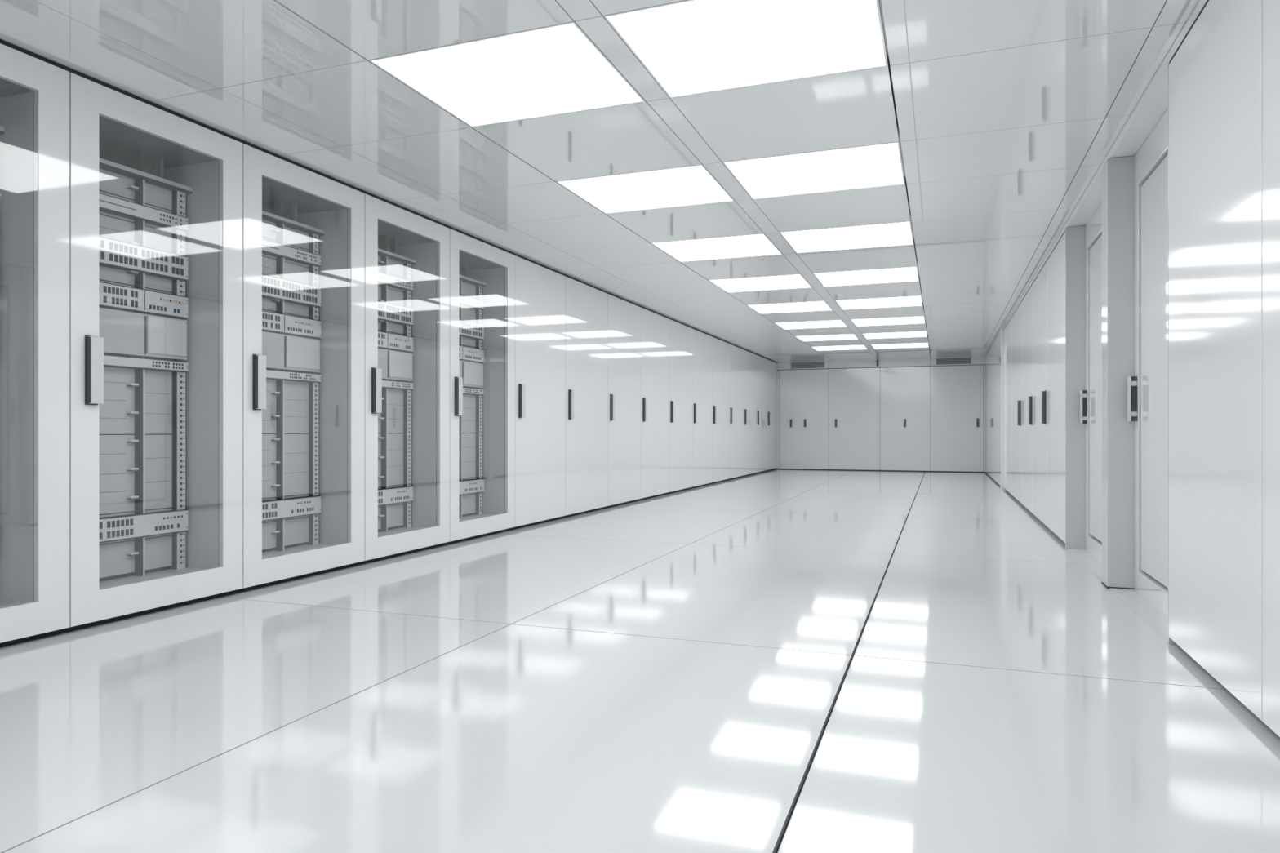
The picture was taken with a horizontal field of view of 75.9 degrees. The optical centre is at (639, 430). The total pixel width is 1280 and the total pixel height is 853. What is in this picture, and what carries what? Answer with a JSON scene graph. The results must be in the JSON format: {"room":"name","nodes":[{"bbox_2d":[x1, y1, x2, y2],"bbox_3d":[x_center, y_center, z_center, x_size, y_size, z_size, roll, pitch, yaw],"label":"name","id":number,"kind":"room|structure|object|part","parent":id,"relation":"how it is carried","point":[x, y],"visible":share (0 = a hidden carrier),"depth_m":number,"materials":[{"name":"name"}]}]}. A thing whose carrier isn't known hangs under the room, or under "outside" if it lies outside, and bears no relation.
{"room":"server room","nodes":[
{"label":"server room","id":0,"kind":"room"},
{"bbox_2d":[0,0,1199,362],"bbox_3d":[1.621,-1.840,8.912,6.300,0.100,25.050,0,0,20],"label":"ceiling","id":1,"kind":"structure","parent":0,"point":[1003,114],"depth_m":4.80,"materials":[{"name":"white"}]},
{"bbox_2d":[368,19,645,127],"bbox_3d":[-0.640,-1.804,4.208,1.087,0.031,0.926,0,0,20],"label":"frame","id":2,"kind":"object","parent":1,"relation":"attached to","point":[575,24],"visible":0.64,"depth_m":3.95,"materials":[{"name":"white plastic"}]},
{"bbox_2d":[373,23,642,125],"bbox_3d":[-0.640,-1.800,4.208,1.067,0.019,0.906,0,0,20],"label":"ceiling light","id":3,"kind":"object","parent":2,"relation":"attached to","point":[557,69],"visible":0.86,"depth_m":4.13,"materials":[{"name":"white plastic"}]},
{"bbox_2d":[555,164,734,213],"bbox_3d":[0.067,-1.804,6.133,1.087,0.031,0.926,0,0,20],"label":"frame","id":4,"kind":"object","parent":1,"relation":"attached to","point":[702,165],"visible":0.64,"depth_m":5.92,"materials":[{"name":"white"}]},
{"bbox_2d":[559,165,733,213],"bbox_3d":[0.067,-1.800,6.133,1.067,0.019,0.906,0,0,20],"label":"ceiling light","id":5,"kind":"object","parent":4,"relation":"attached to","point":[689,185],"visible":0.79,"depth_m":6.07,"materials":[{"name":"white plastic"}]},
{"bbox_2d":[651,233,782,262],"bbox_3d":[0.773,-1.804,8.057,1.087,0.031,0.926,0,0,20],"label":"frame","id":6,"kind":"object","parent":1,"relation":"attached to","point":[766,236],"visible":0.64,"depth_m":7.90,"materials":[{"name":"white"}]},
{"bbox_2d":[653,234,780,261],"bbox_3d":[0.773,-1.800,8.057,1.067,0.019,0.906,0,0,20],"label":"ceiling light","id":7,"kind":"object","parent":6,"relation":"attached to","point":[754,245],"visible":0.79,"depth_m":8.02,"materials":[{"name":"white plastic"}]},
{"bbox_2d":[603,0,888,97],"bbox_3d":[0.529,-1.804,3.779,1.122,0.031,0.926,0,0,20],"label":"frame","id":8,"kind":"object","parent":1,"relation":"attached to","point":[877,2],"visible":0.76,"depth_m":3.85,"materials":[{"name":"white"}]},
{"bbox_2d":[607,0,885,96],"bbox_3d":[0.529,-1.800,3.779,1.102,0.019,0.906,0,0,20],"label":"ceiling light","id":9,"kind":"object","parent":8,"relation":"attached to","point":[695,46],"visible":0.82,"depth_m":3.75,"materials":[{"name":"white plastic"}]},
{"bbox_2d":[708,273,812,292],"bbox_3d":[1.480,-1.804,9.982,1.087,0.031,0.926,0,0,20],"label":"frame","id":10,"kind":"object","parent":1,"relation":"attached to","point":[800,273],"visible":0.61,"depth_m":9.86,"materials":[{"name":"white"}]},
{"bbox_2d":[709,274,810,292],"bbox_3d":[1.480,-1.800,9.982,1.067,0.019,0.906,0,0,20],"label":"ceiling light","id":11,"kind":"object","parent":10,"relation":"attached to","point":[784,282],"visible":0.93,"depth_m":9.97,"materials":[{"name":"white plastic"}]},
{"bbox_2d":[747,301,832,313],"bbox_3d":[2.186,-1.804,11.906,1.087,0.031,0.926,0,0,20],"label":"frame","id":12,"kind":"object","parent":1,"relation":"attached to","point":[810,301],"visible":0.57,"depth_m":11.80,"materials":[{"name":"white"}]},
{"bbox_2d":[748,301,831,313],"bbox_3d":[2.186,-1.800,11.906,1.067,0.019,0.906,0,0,20],"label":"ceiling light","id":13,"kind":"object","parent":12,"relation":"attached to","point":[815,305],"visible":0.93,"depth_m":11.88,"materials":[{"name":"white plastic"}]},
{"bbox_2d":[774,320,847,329],"bbox_3d":[2.893,-1.804,13.830,1.087,0.031,0.926,0,0,20],"label":"frame","id":14,"kind":"object","parent":1,"relation":"attached to","point":[828,320],"visible":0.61,"depth_m":13.78,"materials":[{"name":"white"}]},
{"bbox_2d":[776,320,846,328],"bbox_3d":[2.893,-1.800,13.830,1.067,0.019,0.906,0,0,20],"label":"ceiling light","id":15,"kind":"object","parent":14,"relation":"attached to","point":[833,323],"visible":0.86,"depth_m":13.79,"materials":[{"name":"white plastic"}]},
{"bbox_2d":[722,137,905,199],"bbox_3d":[1.235,-1.804,5.704,1.122,0.031,0.926,0,0,20],"label":"frame","id":16,"kind":"object","parent":1,"relation":"attached to","point":[898,142],"visible":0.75,"depth_m":5.46,"materials":[{"name":"white"}]},
{"bbox_2d":[724,142,903,198],"bbox_3d":[1.235,-1.800,5.704,1.102,0.019,0.906,0,0,20],"label":"ceiling light","id":17,"kind":"object","parent":16,"relation":"attached to","point":[879,165],"visible":0.79,"depth_m":5.65,"materials":[{"name":"white plastic"}]},
{"bbox_2d":[796,333,858,341],"bbox_3d":[3.599,-1.804,15.755,1.087,0.031,0.926,0,0,20],"label":"frame","id":18,"kind":"object","parent":1,"relation":"attached to","point":[846,334],"visible":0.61,"depth_m":15.70,"materials":[{"name":"white metal"}]},
{"bbox_2d":[795,333,857,341],"bbox_3d":[3.599,-1.800,15.755,1.067,0.019,0.906,0,0,20],"label":"ceiling light","id":19,"kind":"object","parent":18,"relation":"attached to","point":[851,336],"visible":0.86,"depth_m":15.72,"materials":[{"name":"white plastic"}]},
{"bbox_2d":[779,217,914,253],"bbox_3d":[1.942,-1.804,7.628,1.122,0.031,0.926,0,0,20],"label":"frame","id":20,"kind":"object","parent":1,"relation":"attached to","point":[910,224],"visible":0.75,"depth_m":7.45,"materials":[{"name":"white plastic"}]},
{"bbox_2d":[781,222,912,253],"bbox_3d":[1.942,-1.800,7.628,1.102,0.019,0.906,0,0,20],"label":"ceiling light","id":21,"kind":"object","parent":20,"relation":"attached to","point":[893,233],"visible":0.79,"depth_m":7.58,"materials":[{"name":"white plastic"}]},
{"bbox_2d":[813,266,919,286],"bbox_3d":[2.648,-1.804,9.553,1.122,0.031,0.926,0,0,20],"label":"frame","id":22,"kind":"object","parent":1,"relation":"attached to","point":[915,266],"visible":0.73,"depth_m":9.44,"materials":[{"name":"white"}]},
{"bbox_2d":[814,266,918,286],"bbox_3d":[2.648,-1.800,9.553,1.102,0.019,0.906,0,0,20],"label":"ceiling light","id":23,"kind":"object","parent":22,"relation":"attached to","point":[909,273],"visible":0.86,"depth_m":9.55,"materials":[{"name":"white plastic"}]},
{"bbox_2d":[835,295,923,309],"bbox_3d":[3.355,-1.804,11.477,1.122,0.031,0.926,0,0,20],"label":"frame","id":24,"kind":"object","parent":1,"relation":"attached to","point":[916,295],"visible":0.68,"depth_m":11.34,"materials":[{"name":"white"}]},
{"bbox_2d":[835,295,922,309],"bbox_3d":[3.355,-1.800,11.477,1.102,0.019,0.906,0,0,20],"label":"ceiling light","id":25,"kind":"object","parent":24,"relation":"attached to","point":[907,300],"visible":0.86,"depth_m":11.43,"materials":[{"name":"white plastic"}]},
{"bbox_2d":[850,314,925,326],"bbox_3d":[4.061,-1.804,13.401,1.122,0.031,0.926,0,0,20],"label":"frame","id":26,"kind":"object","parent":1,"relation":"attached to","point":[924,314],"visible":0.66,"depth_m":13.47,"materials":[{"name":"white metal"}]},
{"bbox_2d":[851,315,924,326],"bbox_3d":[4.061,-1.800,13.401,1.102,0.019,0.906,0,0,20],"label":"ceiling light","id":27,"kind":"object","parent":26,"relation":"attached to","point":[905,320],"visible":0.86,"depth_m":13.38,"materials":[{"name":"white plastic"}]},
{"bbox_2d":[862,331,927,338],"bbox_3d":[4.768,-1.804,15.326,1.122,0.031,0.926,0,0,20],"label":"frame","id":28,"kind":"object","parent":1,"relation":"attached to","point":[908,331],"visible":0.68,"depth_m":15.30,"materials":[{"name":"white metal"}]},
{"bbox_2d":[862,331,926,338],"bbox_3d":[4.768,-1.800,15.326,1.102,0.019,0.906,0,0,20],"label":"ceiling light","id":29,"kind":"object","parent":28,"relation":"attached to","point":[913,334],"visible":0.93,"depth_m":15.32,"materials":[{"name":"white plastic"}]},
{"bbox_3d":[4.306,-1.804,17.679,1.087,0.031,0.926,0,0,20],"label":"frame","id":30,"kind":"object","parent":1,"relation":"attached to","visible":0},
{"bbox_2d":[812,345,866,351],"bbox_3d":[4.306,-1.800,17.679,1.067,0.019,0.906,0,0,20],"label":"ceiling light","id":31,"kind":"object","parent":30,"relation":"attached to","point":[845,347],"visible":0.86,"depth_m":17.73,"materials":[{"name":"white plastic"}]},
{"bbox_3d":[5.474,-1.804,17.250,1.122,0.031,0.926,0,0,20],"label":"frame","id":32,"kind":"object","parent":1,"relation":"attached to","visible":0},
{"bbox_2d":[871,342,928,348],"bbox_3d":[5.474,-1.800,17.250,1.102,0.019,0.906,0,0,20],"label":"ceiling light","id":33,"kind":"object","parent":32,"relation":"attached to","point":[915,344],"visible":0.86,"depth_m":17.23,"materials":[{"name":"white plastic"}]},
{"bbox_2d":[0,469,1279,852],"bbox_3d":[1.621,1.030,8.912,6.300,0.060,25.050,0,0,20],"label":"floor","id":34,"kind":"structure","parent":0,"point":[775,660],"depth_m":3.00,"materials":[{"name":"glossy white epoxy resin"},{"name":"black joint strip"}]},
{"bbox_2d":[0,39,69,647],"bbox_3d":[-3.267,-0.395,3.634,0.682,2.789,1.071,0,0,20],"label":"tall cabinet","id":35,"kind":"object","parent":34,"relation":"on","point":[34,88],"visible":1,"depth_m":3.95,"materials":[{"name":"white painted metal"},{"name":"glass"},{"name":"black rubber"}]},
{"bbox_2d":[62,67,242,633],"bbox_3d":[-2.899,-0.395,4.637,0.682,2.789,1.065,0,0,20],"label":"tall cabinet","id":36,"kind":"object","parent":34,"relation":"on","point":[156,190],"visible":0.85,"depth_m":4.71,"materials":[{"name":"white painted metal"},{"name":"glass"},{"name":"black rubber"}]},
{"bbox_3d":[-2.745,-0.305,4.127,0.042,0.348,0.070,0,0,20],"label":"handle","id":37,"kind":"part","parent":36,"relation":"part of","materials":[{"name":"grey metal"}]},
{"bbox_2d":[235,140,364,593],"bbox_3d":[-2.520,-0.395,5.668,0.682,2.789,1.133,0,0,20],"label":"tall cabinet","id":38,"kind":"object","parent":34,"relation":"on","point":[304,227],"visible":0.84,"depth_m":5.84,"materials":[{"name":"white painted metal"},{"name":"glass"},{"name":"black rubber"}]},
{"bbox_3d":[-2.378,-0.305,5.127,0.042,0.348,0.070,0,0,20],"label":"handle","id":39,"kind":"part","parent":38,"relation":"part of","materials":[{"name":"grey"}]},
{"bbox_2d":[358,191,449,564],"bbox_3d":[-2.131,-0.395,6.727,0.682,2.789,1.122,0,0,20],"label":"tall cabinet","id":40,"kind":"object","parent":34,"relation":"on","point":[407,251],"visible":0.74,"depth_m":6.96,"materials":[{"name":"white painted metal"},{"name":"glass"},{"name":"black rubber"}]},
{"bbox_3d":[-1.987,-0.305,6.190,0.042,0.348,0.070,0,0,20],"label":"handle","id":41,"kind":"part","parent":40,"relation":"part of","materials":[{"name":"grey metal"}]},
{"bbox_2d":[444,226,515,545],"bbox_3d":[-1.737,-0.395,7.801,0.682,2.789,1.167,0,0,20],"label":"tall cabinet","id":42,"kind":"object","parent":34,"relation":"on","point":[482,273],"visible":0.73,"depth_m":8.11,"materials":[{"name":"white painted metal"},{"name":"glass"},{"name":"black rubber"}]},
{"bbox_3d":[-1.601,-0.305,7.243,0.042,0.348,0.070,0,0,20],"label":"handle","id":43,"kind":"part","parent":42,"relation":"part of","materials":[{"name":"grey"}]},
{"bbox_2d":[510,253,565,529],"bbox_3d":[-1.332,-0.395,8.905,0.682,2.789,1.184,0,0,20],"label":"storage cabinet","id":44,"kind":"object","parent":34,"relation":"on","point":[540,289],"visible":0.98,"depth_m":8.76,"materials":[{"name":"white metal"}]},
{"bbox_3d":[-1.198,-0.305,8.339,0.042,0.348,0.070,0,0,20],"label":"handle","id":45,"kind":"part","parent":44,"relation":"part of","materials":[{"name":"grey metal"}]},
{"bbox_2d":[560,274,607,518],"bbox_3d":[-0.911,-0.395,10.051,0.682,2.789,1.258,0,0,20],"label":"storage cabinet","id":46,"kind":"object","parent":34,"relation":"on","point":[586,304],"visible":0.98,"depth_m":9.88,"materials":[{"name":"white metal"}]},
{"bbox_3d":[-0.790,-0.305,9.450,0.042,0.348,0.070,0,0,20],"label":"handle","id":47,"kind":"part","parent":46,"relation":"part of","materials":[{"name":"grey"}]},
{"bbox_2d":[603,292,640,508],"bbox_3d":[-0.480,-0.395,11.223,0.682,2.789,1.240,0,0,20],"label":"storage cabinet","id":48,"kind":"object","parent":34,"relation":"on","point":[624,316],"visible":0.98,"depth_m":11.05,"materials":[{"name":"white metal"}]},
{"bbox_3d":[-0.357,-0.305,10.631,0.042,0.348,0.070,0,0,20],"label":"handle","id":49,"kind":"part","parent":48,"relation":"part of","materials":[{"name":"grey metal"}]},
{"bbox_2d":[636,306,669,501],"bbox_3d":[-0.044,-0.395,12.411,0.682,2.789,1.290,0,0,20],"label":"storage cabinet","id":50,"kind":"object","parent":34,"relation":"on","point":[655,326],"visible":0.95,"depth_m":12.28,"materials":[{"name":"white metal"}]},
{"bbox_3d":[0.070,-0.305,11.795,0.042,0.348,0.070,0,0,20],"label":"handle","id":51,"kind":"part","parent":50,"relation":"part of","materials":[{"name":"grey metal"}]},
{"bbox_2d":[665,317,692,494],"bbox_3d":[0.402,-0.395,13.626,0.682,2.789,1.300,0,0,20],"label":"storage cabinet","id":52,"kind":"object","parent":34,"relation":"on","point":[680,334],"visible":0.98,"depth_m":13.47,"materials":[{"name":"white metal"}]},
{"bbox_3d":[0.515,-0.305,13.006,0.042,0.348,0.070,0,0,20],"label":"handle","id":53,"kind":"part","parent":52,"relation":"part of","materials":[{"name":"grey metal"}]},
{"bbox_2d":[688,327,712,488],"bbox_3d":[0.850,-0.395,14.847,0.682,2.789,1.300,0,0,20],"label":"storage cabinet","id":54,"kind":"object","parent":34,"relation":"on","point":[702,342],"visible":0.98,"depth_m":14.72,"materials":[{"name":"white metal"}]},
{"bbox_3d":[0.963,-0.305,14.227,0.042,0.348,0.070,0,0,20],"label":"handle","id":55,"kind":"part","parent":54,"relation":"part of","materials":[{"name":"grey metal"}]},
{"bbox_2d":[709,335,729,484],"bbox_3d":[1.301,-0.395,16.076,0.682,2.789,1.320,0,0,20],"label":"storage cabinet","id":56,"kind":"object","parent":34,"relation":"on","point":[721,348],"visible":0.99,"depth_m":15.97,"materials":[{"name":"white metal"}]},
{"bbox_3d":[1.411,-0.305,15.447,0.042,0.348,0.070,0,0,20],"label":"handle","id":57,"kind":"part","parent":56,"relation":"part of","materials":[{"name":"grey metal"}]},
{"bbox_2d":[726,342,743,479],"bbox_3d":[1.753,-0.395,17.306,0.682,2.789,1.300,0,0,20],"label":"storage cabinet","id":58,"kind":"object","parent":34,"relation":"on","point":[736,353],"visible":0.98,"depth_m":17.18,"materials":[{"name":"white metal"}]},
{"bbox_3d":[1.866,-0.305,16.686,0.042,0.348,0.070,0,0,20],"label":"handle","id":59,"kind":"part","parent":58,"relation":"part of","materials":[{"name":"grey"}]},
{"bbox_2d":[741,348,756,476],"bbox_3d":[2.204,-0.395,18.536,0.682,2.789,1.320,0,0,20],"label":"storage cabinet","id":60,"kind":"object","parent":34,"relation":"on","point":[749,357],"visible":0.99,"depth_m":18.35,"materials":[{"name":"white metal"}]},
{"bbox_3d":[2.314,-0.305,17.907,0.042,0.348,0.070,0,0,20],"label":"handle","id":61,"kind":"part","parent":60,"relation":"part of","materials":[{"name":"grey"}]},
{"bbox_2d":[754,354,767,474],"bbox_3d":[2.649,-0.395,19.747,0.682,2.789,1.260,0,0,20],"label":"storage cabinet","id":62,"kind":"object","parent":34,"relation":"on","point":[762,362],"visible":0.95,"depth_m":19.61,"materials":[{"name":"white metal"}]},
{"bbox_3d":[2.769,-0.305,19.146,0.042,0.348,0.070,0,0,20],"label":"handle","id":63,"kind":"part","parent":62,"relation":"part of","materials":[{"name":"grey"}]},
{"bbox_2d":[764,359,777,471],"bbox_3d":[3.081,-0.395,20.925,0.682,2.789,1.250,0,0,20],"label":"storage cabinet","id":64,"kind":"object","parent":34,"relation":"on","point":[771,365],"visible":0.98,"depth_m":20.74,"materials":[{"name":"white metal"}]},
{"bbox_3d":[3.203,-0.305,20.328,0.042,0.348,0.070,0,0,20],"label":"handle","id":65,"kind":"part","parent":64,"relation":"part of","materials":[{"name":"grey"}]},
{"bbox_2d":[1000,329,1005,489],"bbox_3d":[6.479,-0.365,13.969,0.625,2.730,0.207,0,0,20],"label":"pilaster","id":66,"kind":"object","parent":34,"relation":"on","point":[1002,331],"visible":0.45,"depth_m":13.97,"materials":[{"name":"white paint"}]},
{"bbox_2d":[1004,317,1011,493],"bbox_3d":[6.181,-0.366,13.092,0.580,2.732,1.640,0,0,20],"label":"storage cabinet","id":67,"kind":"object","parent":34,"relation":"on","point":[1007,330],"visible":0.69,"depth_m":13.13,"materials":[{"name":"white metal"}]},
{"bbox_2d":[1011,300,1022,502],"bbox_3d":[5.614,-0.366,11.548,0.580,2.732,1.650,0,0,20],"label":"storage cabinet","id":68,"kind":"object","parent":34,"relation":"on","point":[1016,317],"visible":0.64,"depth_m":11.70,"materials":[{"name":"white metal"}]},
{"bbox_2d":[1017,282,1033,514],"bbox_3d":[5.088,-0.366,10.177,0.622,2.732,1.614,0,0,20],"label":"storage cabinet","id":69,"kind":"object","parent":34,"relation":"on","point":[1027,304],"visible":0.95,"depth_m":10.15,"materials":[{"name":"white metal"}]},
{"bbox_3d":[5.082,-0.240,11.002,0.042,0.348,0.070,0,0,20],"label":"handle","id":70,"kind":"part","parent":69,"relation":"part of","materials":[{"name":"grey metal"}]},
{"bbox_2d":[1027,259,1047,526],"bbox_3d":[4.606,-0.366,8.863,0.622,2.732,1.514,0,0,20],"label":"storage cabinet","id":71,"kind":"object","parent":34,"relation":"on","point":[1040,282],"visible":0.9,"depth_m":8.88,"materials":[{"name":"white metal"}]},
{"bbox_3d":[4.582,-0.240,9.640,0.042,0.348,0.070,0,0,20],"label":"handle","id":72,"kind":"part","parent":71,"relation":"part of","materials":[{"name":"grey metal"}]},
{"bbox_2d":[1040,230,1065,542],"bbox_3d":[4.140,-0.366,7.595,0.622,2.732,1.514,0,0,20],"label":"storage cabinet","id":73,"kind":"object","parent":34,"relation":"on","point":[1056,260],"visible":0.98,"depth_m":7.62,"materials":[{"name":"white metal"}]},
{"bbox_3d":[4.117,-0.240,8.373,0.042,0.348,0.070,0,0,20],"label":"handle","id":74,"kind":"part","parent":73,"relation":"part of","materials":[{"name":"grey metal"}]},
{"bbox_2d":[1065,225,1085,549],"bbox_3d":[3.890,-0.365,6.866,0.590,2.730,0.022,0,0,20],"label":"pillar","id":75,"kind":"structure","parent":34,"relation":"on","point":[1075,236],"depth_m":6.93,"materials":[{"name":"grey paint"}]},
{"bbox_2d":[1066,548,1102,581],"bbox_3d":[3.396,0.997,6.146,0.140,0.006,1.666,0,0,20],"label":"threshold","id":76,"kind":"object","parent":34,"relation":"on","point":[1086,558],"depth_m":6.26,"materials":[{"name":"grey"}]},
{"bbox_2d":[1085,202,1102,562],"bbox_3d":[3.485,-0.365,6.113,0.050,2.730,1.666,0,0,20],"label":"frame","id":77,"kind":"object","parent":34,"relation":"on","point":[1094,226],"visible":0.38,"depth_m":6.80,"materials":[{"name":"white paint"}]},
{"bbox_2d":[1080,390,1087,423],"bbox_3d":[3.701,-0.200,6.845,0.050,0.280,0.046,0,0,20],"label":"handle","id":78,"kind":"object","parent":77,"relation":"attached to","point":[1083,393],"visible":1,"depth_m":6.83,"materials":[{"name":"silver metal"}]},
{"bbox_2d":[1089,235,1102,542],"bbox_3d":[3.486,-0.325,6.113,0.028,2.354,1.430,0,0,20],"label":"leaf","id":79,"kind":"object","parent":77,"relation":"attached to","point":[1095,251],"visible":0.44,"depth_m":6.47,"materials":[{"name":"white paint"}]},
{"bbox_2d":[1101,155,1134,589],"bbox_3d":[3.275,-0.365,5.196,0.592,2.730,0.200,0,0,20],"label":"column","id":80,"kind":"structure","parent":34,"relation":"on","point":[1117,173],"depth_m":5.18,"materials":[{"name":"grey paint"}]},
{"bbox_2d":[1109,587,1168,643],"bbox_3d":[2.795,0.997,4.507,0.140,0.006,1.428,0,0,20],"label":"threshold","id":81,"kind":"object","parent":34,"relation":"on","point":[1152,615],"depth_m":4.55,"materials":[{"name":"grey"}]},
{"bbox_2d":[1134,108,1168,616],"bbox_3d":[2.884,-0.365,4.474,0.050,2.730,1.428,0,0,20],"label":"frame","id":82,"kind":"object","parent":34,"relation":"on","point":[1154,149],"visible":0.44,"depth_m":5.06,"materials":[{"name":"white paint"}]},
{"bbox_2d":[1127,376,1137,421],"bbox_3d":[3.060,-0.200,5.099,0.050,0.280,0.046,0,0,20],"label":"handle","id":83,"kind":"object","parent":82,"relation":"attached to","point":[1131,380],"visible":1,"depth_m":5.09,"materials":[{"name":"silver metal"}]},
{"bbox_2d":[1141,154,1168,587],"bbox_3d":[2.885,-0.325,4.474,0.028,2.354,1.192,0,0,20],"label":"leaf","id":84,"kind":"object","parent":82,"relation":"attached to","point":[1154,191],"visible":0.49,"depth_m":4.73,"materials":[{"name":"white paint"}]},
{"bbox_2d":[1168,62,1177,644],"bbox_3d":[2.752,-0.365,3.752,0.580,2.730,0.016,0,0,20],"label":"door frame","id":85,"kind":"structure","parent":34,"relation":"on","point":[1171,642],"depth_m":3.85,"materials":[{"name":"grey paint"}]},
{"bbox_2d":[1168,0,1262,720],"bbox_3d":[2.543,-0.366,3.184,0.580,2.732,1.190,0,0,20],"label":"wall panel","id":86,"kind":"object","parent":34,"relation":"on","point":[1215,70],"visible":0.83,"depth_m":3.15,"materials":[{"name":"white metal"}]},
{"bbox_2d":[1262,0,1279,737],"bbox_3d":[2.131,-0.366,2.062,0.580,2.732,1.200,0,0,20],"label":"wall panel","id":87,"kind":"object","parent":34,"relation":"on","point":[1270,8],"visible":1,"depth_m":2.64,"materials":[{"name":"white metal"}]},
{"bbox_2d":[774,356,986,472],"bbox_3d":[5.937,-0.415,20.668,6.500,2.950,0.204,0,0,20],"label":"wall","id":88,"kind":"structure","parent":0,"point":[940,405],"depth_m":20.52,"materials":[{"name":"grey"}]},
{"bbox_2d":[790,418,792,427],"bbox_3d":[3.919,-0.200,21.280,0.058,0.220,0.045,0,0,20],"label":"door handle","id":89,"kind":"object","parent":88,"relation":"attached to","point":[791,420],"visible":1,"depth_m":21.26,"materials":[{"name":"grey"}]},
{"bbox_2d":[804,418,806,427],"bbox_3d":[4.257,-0.200,21.156,0.058,0.220,0.045,0,0,20],"label":"door handle","id":90,"kind":"object","parent":88,"relation":"attached to","point":[805,420],"visible":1,"depth_m":21.14,"materials":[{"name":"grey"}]},
{"bbox_2d":[791,361,824,368],"bbox_3d":[4.320,-1.695,21.139,0.860,0.150,0.026,0,0,20],"label":"air vent","id":91,"kind":"object","parent":88,"relation":"in","point":[818,364],"visible":1,"depth_m":21.14,"materials":[{"name":"grey metal"}]},
{"bbox_2d":[835,418,837,427],"bbox_3d":[4.989,-0.200,20.888,0.058,0.220,0.045,0,0,20],"label":"door handle","id":92,"kind":"object","parent":88,"relation":"attached to","point":[836,420],"visible":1,"depth_m":20.87,"materials":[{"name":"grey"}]},
{"bbox_2d":[903,418,906,427],"bbox_3d":[6.557,-0.200,20.312,0.058,0.220,0.045,0,0,20],"label":"door handle","id":93,"kind":"object","parent":88,"relation":"attached to","point":[904,420],"visible":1,"depth_m":20.29,"materials":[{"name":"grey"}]},
{"bbox_2d":[936,357,971,364],"bbox_3d":[7.615,-1.695,19.929,0.800,0.150,0.026,0,0,20],"label":"air vent","id":94,"kind":"object","parent":88,"relation":"in","point":[961,360],"visible":1,"depth_m":19.93,"materials":[{"name":"grey metal"}]},
{"bbox_2d":[976,417,978,426],"bbox_3d":[8.125,-0.200,19.736,0.058,0.220,0.045,0,0,20],"label":"door handle","id":95,"kind":"object","parent":88,"relation":"attached to","point":[977,419],"visible":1,"depth_m":19.71,"materials":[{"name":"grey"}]},
{"bbox_2d":[985,335,999,485],"bbox_3d":[7.544,-0.360,16.827,0.595,2.720,5.888,0,0,20],"label":"storage cabinet","id":96,"kind":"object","parent":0,"point":[993,358],"depth_m":16.60,"materials":[{"name":"white metal"}]},
{"bbox_2d":[986,0,1206,356],"bbox_3d":[4.290,-1.761,7.933,0.574,0.058,24.850,0,0,20],"label":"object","id":97,"kind":"structure","parent":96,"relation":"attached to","point":[1153,104],"depth_m":4.74,"materials":[{"name":"white paint"}]}
]}

